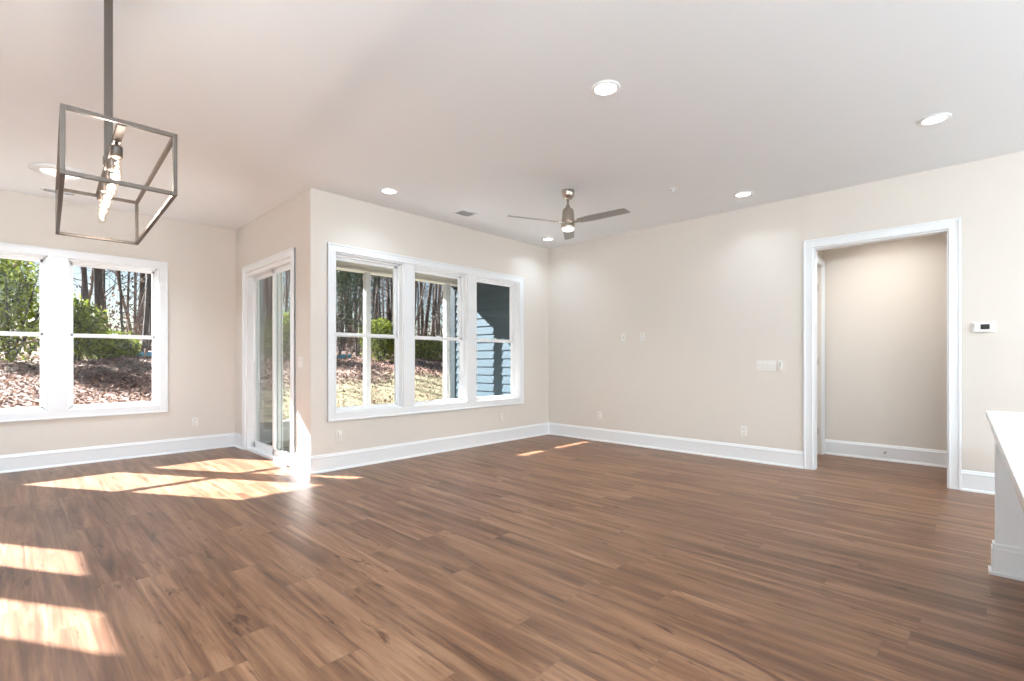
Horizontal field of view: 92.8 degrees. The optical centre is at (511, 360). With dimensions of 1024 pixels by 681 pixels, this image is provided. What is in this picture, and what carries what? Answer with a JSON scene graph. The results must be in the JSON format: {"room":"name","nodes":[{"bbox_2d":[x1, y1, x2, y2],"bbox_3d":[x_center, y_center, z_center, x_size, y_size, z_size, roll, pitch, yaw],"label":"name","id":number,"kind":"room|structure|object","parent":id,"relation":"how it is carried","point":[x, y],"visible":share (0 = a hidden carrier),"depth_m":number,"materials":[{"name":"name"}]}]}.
{"room":"empty living room","nodes":[
{"label":"empty living room","id":0,"kind":"room"},
{"bbox_2d":[0,189,234,454],"bbox_3d":[-5.248,-0.315,5.614,0.150,3.050,3.697,0,0,44],"label":"wall","id":1,"kind":"structure","parent":0,"point":[200,258],"depth_m":6.35,"materials":[{"name":"paint"}]},
{"bbox_2d":[0,251,46,413],"bbox_3d":[-5.605,-0.302,5.245,0.150,1.755,0.870,0,0,44],"label":"window","id":2,"kind":"structure","parent":1,"relation":"in","point":[42,259],"depth_m":5.52,"materials":[{"name":"white plastic"}]},
{"bbox_2d":[0,242,167,422],"bbox_3d":[-5.180,-0.302,5.557,0.027,1.935,2.090,0,0,44],"label":"trim","id":3,"kind":"structure","parent":1,"relation":"attached to","point":[57,259],"depth_m":5.58,"materials":[{"name":"white paint"}]},
{"bbox_2d":[68,258,158,409],"bbox_3d":[-4.883,-0.302,5.993,0.150,1.755,0.870,0,0,44],"label":"window","id":4,"kind":"structure","parent":1,"relation":"in","point":[71,262],"depth_m":6.01,"materials":[{"name":"white plastic"}]},
{"bbox_2d":[0,433,234,472],"bbox_3d":[-5.184,1.115,5.552,0.030,0.190,3.697,0,0,44],"label":"baseboard","id":5,"kind":"structure","parent":1,"relation":"attached to","point":[83,455],"depth_m":5.89,"materials":[{"name":"white paint"}]},
{"bbox_2d":[192,418,197,426],"bbox_3d":[-4.250,0.825,6.535,0.010,0.115,0.072,0,0,44],"label":"wall outlet","id":6,"kind":"object","parent":1,"relation":"attached to","point":[194,420],"visible":1,"depth_m":6.53,"materials":[{"name":"white plastic"}]},
{"bbox_2d":[235,191,304,453],"bbox_3d":[-3.084,-0.315,6.199,2.455,3.050,0.150,0,0,44],"label":"wall","id":7,"kind":"structure","parent":0,"point":[282,228],"depth_m":5.87,"materials":[{"name":"paint"}]},
{"bbox_2d":[246,258,289,466],"bbox_3d":[-2.987,0.018,6.101,1.530,2.385,0.158,0,0,44],"label":"door","id":8,"kind":"structure","parent":7,"relation":"in","point":[275,452],"depth_m":6.25,"materials":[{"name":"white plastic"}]},
{"bbox_2d":[242,247,295,467],"bbox_3d":[-3.046,-0.028,6.040,1.710,2.475,0.027,0,0,44],"label":"trim","id":9,"kind":"structure","parent":7,"relation":"attached to","point":[290,253],"depth_m":5.49,"materials":[{"name":"white paint"}]},
{"bbox_2d":[234,433,309,474],"bbox_3d":[-3.027,1.115,6.019,2.485,0.190,0.030,0,0,44],"label":"baseboard","id":10,"kind":"structure","parent":7,"relation":"attached to","point":[301,461],"depth_m":5.35,"materials":[{"name":"white paint"}]},
{"bbox_2d":[260,420,289,446],"bbox_3d":[-2.263,1.070,8.257,0.150,0.380,3.953,0,0,44],"label":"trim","id":11,"kind":"structure","parent":7,"relation":"attached to","point":[265,427],"depth_m":6.95,"materials":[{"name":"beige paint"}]},
{"bbox_2d":[298,357,302,366],"bbox_3d":[-2.325,0.015,5.354,0.115,0.115,0.012,0,0,44],"label":"light switch","id":12,"kind":"object","parent":7,"relation":"attached to","point":[300,359],"visible":1,"depth_m":5.35,"materials":[{"name":"white plastic"}]},
{"bbox_2d":[336,260,456,286],"bbox_3d":[-2.263,-1.623,8.257,0.200,0.335,3.953,0,0,44],"label":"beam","id":13,"kind":"structure","parent":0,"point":[340,265],"depth_m":8.25,"materials":[{"name":"beige paint"}]},
{"bbox_2d":[305,188,547,455],"bbox_3d":[-0.784,-0.315,6.707,0.150,3.050,4.073,0,0,44],"label":"wall","id":14,"kind":"structure","parent":0,"point":[329,217],"depth_m":6.00,"materials":[{"name":"paint"}]},
{"bbox_2d":[283,446,289,452],"bbox_3d":[-1.541,1.335,7.561,2.125,0.150,3.953,0,0,44],"label":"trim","id":15,"kind":"structure","parent":14,"relation":"attached to","point":[286,449],"depth_m":6.90,"materials":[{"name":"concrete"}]},
{"bbox_2d":[362,272,371,404],"bbox_3d":[-2.411,-0.100,8.103,0.108,2.720,0.108,0,0,44],"label":"porch post","id":16,"kind":"object","parent":15,"relation":"on","point":[366,277],"visible":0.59,"depth_m":8.07,"materials":[{"name":"paint"}]},
{"bbox_2d":[442,284,449,398],"bbox_3d":[-1.252,-0.100,9.306,0.108,2.720,0.108,0,0,44],"label":"porch post","id":17,"kind":"object","parent":15,"relation":"on","point":[446,287],"visible":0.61,"depth_m":9.27,"materials":[{"name":"paint"}]},
{"bbox_2d":[336,252,402,412],"bbox_3d":[-1.703,-0.310,5.754,0.150,1.780,0.880,0,0,44],"label":"window","id":18,"kind":"structure","parent":14,"relation":"in","point":[397,267],"depth_m":6.02,"materials":[{"name":"white plastic"}]},
{"bbox_2d":[327,242,523,421],"bbox_3d":[-0.916,-0.310,6.443,0.027,1.960,3.145,0,0,44],"label":"trim","id":19,"kind":"structure","parent":14,"relation":"attached to","point":[409,263],"depth_m":6.06,"materials":[{"name":"white paint"}]},
{"bbox_2d":[309,423,548,474],"bbox_3d":[-0.772,1.115,6.590,0.030,0.190,3.983,0,0,44],"label":"baseboard","id":20,"kind":"structure","parent":14,"relation":"attached to","point":[323,463],"depth_m":6.14,"materials":[{"name":"white paint"}]},
{"bbox_2d":[415,265,466,405],"bbox_3d":[-0.981,-0.310,6.503,0.150,1.780,0.880,0,0,44],"label":"window","id":21,"kind":"structure","parent":14,"relation":"in","point":[461,278],"depth_m":6.77,"materials":[{"name":"white plastic"}]},
{"bbox_2d":[477,276,518,400],"bbox_3d":[-0.258,-0.310,7.253,0.150,1.780,0.885,0,0,44],"label":"window","id":22,"kind":"structure","parent":14,"relation":"in","point":[514,286],"depth_m":7.54,"materials":[{"name":"white plastic"}]},
{"bbox_2d":[0,434,1023,680],"bbox_3d":[0.834,1.270,3.314,12.100,0.120,9.130,0,0,44],"label":"floor","id":23,"kind":"structure","parent":0,"point":[548,557],"depth_m":2.81,"materials":[{"name":"brown wood"}]},
{"bbox_2d":[986,410,1023,581],"bbox_3d":[2.287,0.750,1.436,1.215,0.920,2.714,0,0,43],"label":"kitchen island","id":24,"kind":"object","parent":23,"relation":"on","point":[1007,427],"visible":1,"depth_m":2.70,"materials":[{"name":"white wood"}]},
{"bbox_2d":[986,410,1023,435],"bbox_3d":[2.835,0.307,2.027,1.215,0.035,1.096,0,0,43],"label":"island countertop","id":25,"kind":"structure","parent":24,"relation":"on","point":[997,420],"depth_m":2.36,"materials":[{"name":"white stone"}]},
{"bbox_2d":[994,430,1023,484],"bbox_3d":[2.095,0.307,1.230,1.215,0.035,1.071,0,0,43],"label":"island countertop","id":26,"kind":"structure","parent":24,"relation":"on","point":[1010,444],"depth_m":1.60,"materials":[{"name":"white stone"}]},
{"bbox_2d":[1013,474,1023,512],"bbox_3d":[1.546,0.307,0.638,1.215,0.035,0.536,0,0,43],"label":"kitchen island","id":27,"kind":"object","parent":24,"relation":"on","point":[1018,480],"depth_m":1.15,"materials":[{"name":"white stone"}]},
{"bbox_2d":[0,0,1023,248],"bbox_3d":[0.834,-1.940,3.314,12.100,0.200,9.130,0,0,44],"label":"ceiling","id":28,"kind":"structure","parent":0,"point":[489,109],"depth_m":3.40,"materials":[{"name":"paint"}]},
{"bbox_2d":[40,187,77,196],"bbox_3d":[-4.941,-1.835,5.320,0.150,0.010,0.300,0,0,44],"label":"ceiling vent","id":29,"kind":"object","parent":28,"relation":"in","point":[44,189],"visible":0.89,"depth_m":5.29,"materials":[{"name":"metal"}]},
{"bbox_2d":[29,163,89,181],"bbox_3d":[-4.401,-1.826,4.757,0.450,0.028,0.450,0,0,44],"label":"recessed light","id":30,"kind":"object","parent":28,"relation":"in","point":[44,169],"visible":0.58,"depth_m":4.69,"materials":[{"name":"white paint"}]},
{"bbox_2d":[40,168,79,178],"bbox_3d":[-4.401,-1.828,4.757,0.304,0.016,0.304,0,0,44],"label":"diffuser","id":31,"kind":"object","parent":30,"relation":"attached to","point":[47,172],"depth_m":4.75,"materials":[{"name":"white"}]},
{"bbox_2d":[55,0,177,244],"bbox_3d":[-1.806,-1.240,2.180,0.335,1.201,1.120,0,0,-44],"label":"cage pendant","id":32,"kind":"object","parent":28,"relation":"hanging from","point":[113,151],"visible":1,"depth_m":2.05,"materials":[{"name":"grey metal"}]},
{"bbox_2d":[97,191,106,222],"bbox_3d":[-2.054,-0.773,2.441,0.038,0.173,0.038,0,0,44],"label":"bulb","id":33,"kind":"object","parent":32,"relation":"attached to","point":[103,199],"depth_m":2.43,"materials":[{"name":"white"}]},
{"bbox_2d":[100,182,109,210],"bbox_3d":[-1.930,-0.773,2.310,0.038,0.173,0.038,0,0,44],"label":"bulb","id":34,"kind":"object","parent":32,"relation":"attached to","point":[103,186],"depth_m":2.30,"materials":[{"name":"white"}]},
{"bbox_2d":[103,170,113,206],"bbox_3d":[-1.806,-0.773,2.180,0.038,0.173,0.038,0,0,44],"label":"bulb","id":35,"kind":"object","parent":32,"relation":"attached to","point":[106,175],"depth_m":2.17,"materials":[{"name":"white"}]},
{"bbox_2d":[106,156,117,195],"bbox_3d":[-1.681,-0.773,2.050,0.038,0.173,0.038,0,0,44],"label":"bulb","id":36,"kind":"object","parent":32,"relation":"attached to","point":[110,161],"depth_m":2.04,"materials":[{"name":"white"}]},
{"bbox_2d":[111,142,122,185],"bbox_3d":[-1.557,-0.773,1.920,0.038,0.173,0.038,0,0,44],"label":"bulb","id":37,"kind":"object","parent":32,"relation":"attached to","point":[116,150],"depth_m":1.91,"materials":[{"name":"white"}]},
{"bbox_2d":[380,188,397,194],"bbox_3d":[-1.334,-1.835,5.287,0.196,0.011,0.196,0,0,44],"label":"recessed light","id":38,"kind":"object","parent":28,"relation":"in","point":[391,191],"visible":1,"depth_m":5.28,"materials":[{"name":"white"}]},
{"bbox_2d":[451,209,477,217],"bbox_3d":[-0.592,-1.835,6.085,0.220,0.010,0.270,0,0,44],"label":"ceiling vent","id":39,"kind":"object","parent":28,"relation":"in","point":[465,213],"visible":1,"depth_m":6.08,"materials":[{"name":"metal"}]},
{"bbox_2d":[507,189,630,239],"bbox_3d":[0.668,-1.620,5.179,1.158,0.440,1.247,0,0,44],"label":"ceiling fan","id":40,"kind":"object","parent":28,"relation":"hanging from","point":[567,223],"visible":1,"depth_m":5.22,"materials":[{"name":"silver metal"}]},
{"bbox_2d":[591,80,620,96],"bbox_3d":[0.633,-1.835,3.293,0.196,0.011,0.196,0,0,44],"label":"recessed light","id":41,"kind":"object","parent":28,"relation":"in","point":[604,88],"visible":1,"depth_m":3.29,"materials":[{"name":"white paint"}]},
{"bbox_2d":[733,191,752,197],"bbox_3d":[2.554,-1.835,5.386,0.196,0.011,0.196,0,0,44],"label":"recessed light","id":42,"kind":"object","parent":28,"relation":"in","point":[742,193],"visible":1,"depth_m":5.37,"materials":[{"name":"white"}]},
{"bbox_2d":[918,113,951,125],"bbox_3d":[3.221,-1.835,3.715,0.196,0.011,0.196,0,0,44],"label":"recessed light","id":43,"kind":"object","parent":28,"relation":"in","point":[930,120],"visible":1,"depth_m":3.71,"materials":[{"name":"white"}]},
{"bbox_2d":[548,151,1023,472],"bbox_3d":[4.005,-0.315,4.834,9.345,3.050,0.120,0,0,44],"label":"wall","id":44,"kind":"structure","parent":0,"point":[712,297],"depth_m":5.91,"materials":[{"name":"paint"}]},
{"bbox_2d":[741,426,746,435],"bbox_3d":[2.806,0.852,5.900,0.072,0.115,0.010,0,0,44],"label":"wall outlet","id":45,"kind":"object","parent":44,"relation":"attached to","point":[743,428],"visible":1,"depth_m":5.89,"materials":[{"name":"white plastic"}]},
{"bbox_2d":[756,361,775,370],"bbox_3d":[2.985,0.065,5.726,0.206,0.107,0.012,0,0,44],"label":"switch plate","id":46,"kind":"object","parent":44,"relation":"attached to","point":[760,365],"visible":1,"depth_m":5.72,"materials":[{"name":"white plastic"}]},
{"bbox_2d":[548,422,994,494],"bbox_3d":[3.953,1.115,4.780,9.345,0.190,0.030,0,0,44],"label":"baseboard","id":47,"kind":"structure","parent":44,"relation":"attached to","point":[971,481],"depth_m":6.15,"materials":[{"name":"white paint"}]},
{"bbox_2d":[778,361,782,371],"bbox_3d":[3.089,0.065,5.613,0.046,0.124,0.030,0,0,44],"label":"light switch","id":48,"kind":"object","parent":44,"relation":"attached to","point":[780,365],"visible":1,"depth_m":5.60,"materials":[{"name":"white plastic"}]},
{"bbox_2d":[803,217,960,489],"bbox_3d":[3.770,-0.062,5.043,1.297,2.545,0.147,0,0,44],"label":"trim","id":49,"kind":"structure","parent":44,"relation":"attached to","point":[952,227],"depth_m":4.83,"materials":[{"name":"white paint"}]},
{"bbox_2d":[972,322,995,332],"bbox_3d":[4.301,-0.302,4.444,0.156,0.100,0.032,0,0,44],"label":"thermostat","id":50,"kind":"object","parent":44,"relation":"attached to","point":[977,327],"visible":1,"depth_m":4.43,"materials":[{"name":"white plastic"}]},
{"bbox_2d":[817,250,822,453],"bbox_3d":[3.639,-0.315,6.007,0.120,3.050,1.060,0,0,44],"label":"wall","id":51,"kind":"structure","parent":0,"point":[820,252],"depth_m":6.29,"materials":[{"name":"paint"}]},
{"bbox_2d":[817,256,824,454],"bbox_3d":[3.726,-0.043,5.992,0.027,2.505,0.930,0,0,44],"label":"trim","id":52,"kind":"structure","parent":51,"relation":"attached to","point":[820,261],"depth_m":6.26,"materials":[{"name":"white paint"}]},
{"bbox_2d":[823,233,946,450],"bbox_3d":[6.107,-0.315,4.468,5.810,3.050,0.150,0,0,44],"label":"wall","id":53,"kind":"structure","parent":0,"point":[886,302],"depth_m":5.87,"materials":[{"name":"paint"}]},
{"bbox_2d":[825,439,946,467],"bbox_3d":[6.088,1.115,4.361,5.690,0.190,0.030,0,0,44],"label":"baseboard","id":54,"kind":"structure","parent":53,"relation":"attached to","point":[910,455],"depth_m":5.86,"materials":[{"name":"white paint"}]},
{"bbox_3d":[-0.226,-0.390,9.184,2.685,4.000,0.150,0,0,44],"label":"wall","id":55,"kind":"structure","parent":0,"visible":0},
{"bbox_2d":[450,286,455,398],"bbox_3d":[-1.205,-0.415,9.995,0.150,3.950,0.042,0,0,44],"label":"trim","id":56,"kind":"structure","parent":55,"relation":"attached to","point":[452,288],"depth_m":9.98,"materials":[{"name":"wood"}]},
{"bbox_2d":[455,282,510,398],"bbox_3d":[-0.270,-0.360,9.102,2.435,3.740,0.030,0,0,44],"label":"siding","id":57,"kind":"structure","parent":55,"relation":"attached to","point":[493,308],"depth_m":9.20,"materials":[{"name":"blue"}]},
{"label":"outside","id":58,"kind":"structure","parent":0,"visible":0},
{"bbox_2d":[0,331,442,421],"bbox_3d":[-14.657,-0.847,40.526,62.640,4.355,66.000,0,0,44],"label":"ground","id":59,"kind":"structure","parent":58,"point":[390,387],"depth_m":11.32,"materials":[{"name":"brown soil"}]},
{"bbox_2d":[0,258,77,361],"bbox_3d":[-11.667,-1.256,11.410,2.211,2.815,2.485,0,0,29],"label":"evergreen shrub","id":60,"kind":"object","parent":59,"relation":"on","point":[14,306],"visible":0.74,"depth_m":11.17,"materials":[{"name":"green plant"}]},
{"bbox_2d":[26,261,80,348],"bbox_3d":[-17.140,-5.242,17.271,2.790,10.304,3.907,0,0,13],"label":"bare tree","id":61,"kind":"object","parent":59,"relation":"on","point":[26,261],"visible":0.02,"depth_m":16.64,"materials":[{"name":"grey plant"}]},
{"bbox_2d":[81,267,89,321],"bbox_3d":[-14.500,-4.817,16.110,2.989,9.571,4.293,0,0,-33],"label":"bare tree","id":62,"kind":"object","parent":59,"relation":"on","point":[85,294],"visible":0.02,"depth_m":16.17,"materials":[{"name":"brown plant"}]},
{"bbox_2d":[73,268,108,303],"bbox_3d":[-29.936,-11.718,35.897,7.868,21.374,9.228,0,0,25],"label":"bare tree","id":63,"kind":"object","parent":59,"relation":"on","point":[92,271],"visible":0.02,"depth_m":34.99,"materials":[{"name":"grey plant"}]},
{"bbox_2d":[73,295,112,359],"bbox_3d":[-11.017,-0.793,12.366,1.440,1.790,1.220,0,0,-34],"label":"evergreen shrub","id":64,"kind":"object","parent":59,"relation":"on","point":[85,347],"visible":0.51,"depth_m":12.36,"materials":[{"name":"green plant"}]},
{"bbox_2d":[94,268,100,319],"bbox_3d":[-20.037,-7.297,23.476,4.894,13.488,4.373,0,0,-9],"label":"bare tree","id":65,"kind":"object","parent":59,"relation":"on","point":[96,270],"visible":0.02,"depth_m":23.76,"materials":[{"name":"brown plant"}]},
{"bbox_2d":[99,269,105,331],"bbox_3d":[-21.293,-8.604,24.718,5.852,16.130,5.229,0,0,16],"label":"bare tree","id":66,"kind":"object","parent":59,"relation":"on","point":[100,277],"visible":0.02,"depth_m":25.26,"materials":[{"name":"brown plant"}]},
{"bbox_2d":[73,269,138,306],"bbox_3d":[-29.387,-9.423,35.495,5.993,16.208,6.751,0,0,-34],"label":"bare tree","id":67,"kind":"object","parent":59,"relation":"on","point":[104,275],"visible":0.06,"depth_m":35.71,"materials":[{"name":"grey plant"}]},
{"bbox_2d":[78,267,136,334],"bbox_3d":[-28.778,-10.809,35.212,9.845,19.245,8.513,0,0,-39],"label":"bare tree","id":68,"kind":"object","parent":59,"relation":"on","point":[135,308],"visible":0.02,"depth_m":36.76,"materials":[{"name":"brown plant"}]},
{"bbox_2d":[91,329,143,358],"bbox_3d":[-10.790,-0.400,13.223,1.242,0.968,1.369,0,0,44],"label":"evergreen shrub","id":69,"kind":"object","parent":59,"relation":"on","point":[120,347],"visible":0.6,"depth_m":13.11,"materials":[{"name":"green plant"}]},
{"bbox_2d":[107,269,145,331],"bbox_3d":[-22.831,-9.631,27.127,7.817,18.106,6.666,0,0,-39],"label":"bare tree","id":70,"kind":"object","parent":59,"relation":"on","point":[116,273],"visible":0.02,"depth_m":27.89,"materials":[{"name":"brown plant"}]},
{"bbox_2d":[116,271,151,333],"bbox_3d":[-13.232,-3.875,16.334,3.453,7.805,3.993,0,0,-8],"label":"bare tree","id":71,"kind":"object","parent":59,"relation":"on","point":[119,272],"visible":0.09,"depth_m":15.88,"materials":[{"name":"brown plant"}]},
{"bbox_2d":[126,272,145,340],"bbox_3d":[-23.888,-8.349,32.362,7.629,14.913,6.596,0,0,-4],"label":"bare tree","id":72,"kind":"object","parent":59,"relation":"on","point":[128,276],"visible":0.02,"depth_m":31.41,"materials":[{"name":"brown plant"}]},
{"bbox_2d":[134,292,144,339],"bbox_3d":[-17.277,-8.467,25.642,4.344,16.039,6.082,0,0,-41],"label":"bare tree","id":73,"kind":"object","parent":59,"relation":"on","point":[141,304],"visible":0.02,"depth_m":25.12,"materials":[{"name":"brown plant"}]},
{"bbox_2d":[138,273,144,334],"bbox_3d":[-26.325,-11.341,35.079,6.406,20.511,9.201,0,0,24],"label":"bare tree","id":74,"kind":"object","parent":59,"relation":"on","point":[142,275],"visible":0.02,"depth_m":35.34,"materials":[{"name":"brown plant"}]},
{"bbox_2d":[134,348,151,357],"bbox_3d":[-10.923,-0.192,15.311,0.062,0.526,2.320,0,0,44],"label":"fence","id":75,"kind":"object","parent":59,"relation":"on","point":[144,353],"visible":0.11,"depth_m":14.95,"materials":[{"name":"blue wood"}]},
{"bbox_2d":[141,273,150,351],"bbox_3d":[-12.477,-4.329,17.422,3.243,8.582,4.599,0,0,29],"label":"bare tree","id":76,"kind":"object","parent":59,"relation":"on","point":[148,291],"visible":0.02,"depth_m":16.62,"materials":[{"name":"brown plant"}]},
{"bbox_2d":[148,274,151,350],"bbox_3d":[-14.866,-5.167,19.918,3.634,10.016,3.247,0,0,-26],"label":"bare tree","id":77,"kind":"object","parent":59,"relation":"on","point":[150,317],"visible":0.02,"depth_m":19.59,"materials":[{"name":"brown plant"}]},
{"bbox_2d":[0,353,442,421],"bbox_3d":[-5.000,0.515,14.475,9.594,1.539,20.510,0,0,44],"label":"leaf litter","id":78,"kind":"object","parent":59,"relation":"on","point":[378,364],"visible":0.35,"depth_m":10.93,"materials":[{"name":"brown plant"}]},
{"bbox_2d":[0,261,442,356],"bbox_3d":[-10.402,-3.833,35.382,24.947,8.047,47.160,0,0,44],"label":"trees","id":79,"kind":"object","parent":59,"relation":"on","point":[110,325],"visible":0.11,"depth_m":24.80,"materials":[{"name":"green plant"}]},
{"bbox_2d":[261,279,264,340],"bbox_3d":[-23.197,-11.601,46.988,6.396,20.480,9.187,0,0,-27],"label":"bare tree","id":80,"kind":"object","parent":59,"relation":"on","point":[263,288],"visible":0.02,"depth_m":46.64,"materials":[{"name":"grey plant"}]},
{"bbox_2d":[264,278,270,353],"bbox_3d":[-10.479,-4.861,20.233,4.306,9.600,2.998,0,0,41],"label":"bare tree","id":81,"kind":"object","parent":59,"relation":"on","point":[267,302],"visible":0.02,"depth_m":20.37,"materials":[{"name":"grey plant"}]},
{"bbox_2d":[266,277,271,332],"bbox_3d":[-25.059,-11.540,51.671,7.632,20.200,10.825,0,0,20],"label":"bare tree","id":82,"kind":"object","parent":59,"relation":"on","point":[270,286],"visible":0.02,"depth_m":49.83,"materials":[{"name":"grey plant"}]},
{"bbox_2d":[260,310,289,359],"bbox_3d":[-7.479,-0.792,16.248,1.945,1.747,1.821,0,0,-25],"label":"evergreen shrub","id":83,"kind":"object","parent":59,"relation":"on","point":[286,322],"visible":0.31,"depth_m":15.77,"materials":[{"name":"green plant"}]},
{"bbox_2d":[283,271,289,318],"bbox_3d":[-11.027,-6.095,26.130,6.004,11.736,5.191,0,0,9],"label":"bare tree","id":84,"kind":"object","parent":59,"relation":"on","point":[286,290],"visible":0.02,"depth_m":25.59,"materials":[{"name":"grey plant"}]},
{"bbox_2d":[336,273,344,350],"bbox_3d":[-10.513,-6.228,26.928,6.419,11.977,4.526,0,0,17],"label":"bare tree","id":85,"kind":"object","parent":59,"relation":"on","point":[336,273],"visible":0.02,"depth_m":27.07,"materials":[{"name":"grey plant"}]},
{"bbox_2d":[336,352,350,358],"bbox_3d":[-6.999,-0.156,19.237,0.062,0.402,1.420,0,0,44],"label":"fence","id":86,"kind":"object","parent":59,"relation":"on","point":[347,355],"visible":0.4,"depth_m":19.51,"materials":[{"name":"blue wood"}]},
{"bbox_2d":[343,281,349,345],"bbox_3d":[-13.116,-9.442,36.826,7.971,17.770,5.550,0,0,34],"label":"bare tree","id":87,"kind":"object","parent":59,"relation":"on","point":[344,281],"visible":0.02,"depth_m":37.20,"materials":[{"name":"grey plant"}]},
{"bbox_2d":[260,374,442,421],"bbox_3d":[-3.435,0.859,11.153,5.604,0.963,13.134,0,0,44],"label":"grass","id":88,"kind":"structure","parent":59,"relation":"on","point":[354,397],"depth_m":12.29,"materials":[{"name":"plant"}]},
{"bbox_2d":[336,273,377,355],"bbox_3d":[-7.085,-3.614,21.171,3.006,7.217,2.669,0,0,27],"label":"bare tree","id":89,"kind":"object","parent":59,"relation":"on","point":[356,273],"visible":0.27,"depth_m":21.16,"materials":[{"name":"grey plant"}]},
{"bbox_2d":[336,270,383,354],"bbox_3d":[-7.363,-3.244,21.391,3.100,6.237,3.457,0,0,39],"label":"evergreen tree","id":90,"kind":"object","parent":59,"relation":"on","point":[348,281],"visible":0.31,"depth_m":21.27,"materials":[{"name":"green plant"}]},
{"bbox_2d":[337,277,392,322],"bbox_3d":[-8.882,-5.807,32.034,5.561,10.871,4.809,0,0,-16],"label":"bare tree","id":91,"kind":"object","parent":59,"relation":"on","point":[383,277],"visible":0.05,"depth_m":32.72,"materials":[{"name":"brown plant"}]},
{"bbox_2d":[347,272,392,321],"bbox_3d":[-8.842,-6.298,32.876,6.276,11.710,4.425,0,0,-41],"label":"bare tree","id":92,"kind":"object","parent":59,"relation":"on","point":[389,309],"visible":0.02,"depth_m":33.77,"materials":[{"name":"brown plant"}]},
{"bbox_2d":[358,276,384,323],"bbox_3d":[-7.037,-5.460,25.157,4.065,10.719,2.903,0,0,-24],"label":"bare tree","id":93,"kind":"object","parent":59,"relation":"on","point":[381,276],"visible":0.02,"depth_m":25.99,"materials":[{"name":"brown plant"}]},
{"bbox_2d":[353,278,391,349],"bbox_3d":[-8.448,-7.085,31.137,5.114,13.487,3.653,0,0,13],"label":"bare tree","id":94,"kind":"object","parent":59,"relation":"on","point":[384,278],"visible":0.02,"depth_m":29.92,"materials":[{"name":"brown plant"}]},
{"bbox_2d":[356,317,393,360],"bbox_3d":[-4.975,-0.754,18.501,1.746,1.840,1.803,0,0,-29],"label":"evergreen shrub","id":95,"kind":"object","parent":59,"relation":"on","point":[381,346],"visible":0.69,"depth_m":18.27,"materials":[{"name":"green plant"}]},
{"bbox_2d":[373,276,382,332],"bbox_3d":[-8.060,-7.419,30.355,5.142,14.172,4.594,0,0,-41],"label":"bare tree","id":96,"kind":"object","parent":59,"relation":"on","point":[376,296],"visible":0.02,"depth_m":30.42,"materials":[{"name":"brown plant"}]},
{"bbox_2d":[354,275,416,315],"bbox_3d":[-10.637,-8.236,37.340,5.697,15.408,6.418,0,0,23],"label":"bare tree","id":97,"kind":"object","parent":59,"relation":"on","point":[373,275],"visible":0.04,"depth_m":37.87,"materials":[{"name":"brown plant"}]},
{"bbox_2d":[371,276,418,326],"bbox_3d":[-6.894,-4.727,24.977,3.365,9.101,3.790,0,0,26],"label":"bare tree","id":98,"kind":"object","parent":59,"relation":"on","point":[373,276],"visible":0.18,"depth_m":25.30,"materials":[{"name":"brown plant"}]},
{"bbox_2d":[372,277,417,325],"bbox_3d":[-8.110,-6.852,34.568,4.718,12.759,5.314,0,0,-45],"label":"bare tree","id":99,"kind":"object","parent":59,"relation":"on","point":[390,277],"visible":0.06,"depth_m":34.64,"materials":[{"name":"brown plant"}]},
{"bbox_2d":[419,281,423,335],"bbox_3d":[-11.626,-12.467,59.419,9.993,22.278,6.958,0,0,37],"label":"bare tree","id":100,"kind":"object","parent":59,"relation":"on","point":[422,316],"visible":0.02,"depth_m":59.80,"materials":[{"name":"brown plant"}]},
{"bbox_2d":[417,282,434,343],"bbox_3d":[-9.212,-10.783,54.086,9.920,19.392,8.578,0,0,-15],"label":"bare tree","id":101,"kind":"object","parent":59,"relation":"on","point":[417,282],"visible":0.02,"depth_m":52.66,"materials":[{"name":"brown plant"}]},
{"bbox_2d":[415,282,437,323],"bbox_3d":[-6.369,-9.111,42.389,4.595,16.967,6.434,0,0,-42],"label":"bare tree","id":102,"kind":"object","parent":59,"relation":"on","point":[424,282],"visible":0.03,"depth_m":42.03,"materials":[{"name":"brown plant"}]},
{"bbox_2d":[423,283,432,335],"bbox_3d":[-6.691,-10.239,42.672,6.213,19.166,6.954,0,0,17],"label":"bare tree","id":103,"kind":"object","parent":59,"relation":"on","point":[430,289],"visible":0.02,"depth_m":42.44,"materials":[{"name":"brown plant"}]},
{"bbox_2d":[415,335,442,359],"bbox_3d":[-3.499,-0.501,20.426,2.624,1.227,2.218,0,0,20],"label":"evergreen shrub","id":104,"kind":"object","parent":59,"relation":"on","point":[427,349],"visible":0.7,"depth_m":19.85,"materials":[{"name":"green plant"}]},
{"bbox_2d":[415,284,442,335],"bbox_3d":[-5.025,-5.152,30.337,5.070,9.910,4.384,0,0,-23],"label":"bare tree","id":105,"kind":"object","parent":59,"relation":"on","point":[440,284],"visible":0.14,"depth_m":31.05,"materials":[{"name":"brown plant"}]},
{"bbox_2d":[415,282,442,335],"bbox_3d":[-7.566,-9.343,44.868,7.502,17.377,6.397,0,0,-9],"label":"bare tree","id":106,"kind":"object","parent":59,"relation":"on","point":[423,282],"visible":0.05,"depth_m":45.06,"materials":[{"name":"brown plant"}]},
{"bbox_2d":[416,281,442,335],"bbox_3d":[-7.090,-7.784,41.830,5.987,14.375,5.315,0,0,15],"label":"bare tree","id":107,"kind":"object","parent":59,"relation":"on","point":[435,292],"visible":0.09,"depth_m":41.92,"materials":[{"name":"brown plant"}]},
{"bbox_2d":[420,283,442,335],"bbox_3d":[-6.577,-9.331,49.458,8.723,17.051,7.542,0,0,25],"label":"bare tree","id":108,"kind":"object","parent":59,"relation":"on","point":[433,291],"visible":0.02,"depth_m":49.02,"materials":[{"name":"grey plant"}]},
{"bbox_2d":[430,284,437,335],"bbox_3d":[-9.504,-13.133,62.777,7.615,23.490,8.523,0,0,-31],"label":"bare tree","id":109,"kind":"object","parent":59,"relation":"on","point":[437,284],"visible":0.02,"depth_m":61.84,"materials":[{"name":"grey plant"}]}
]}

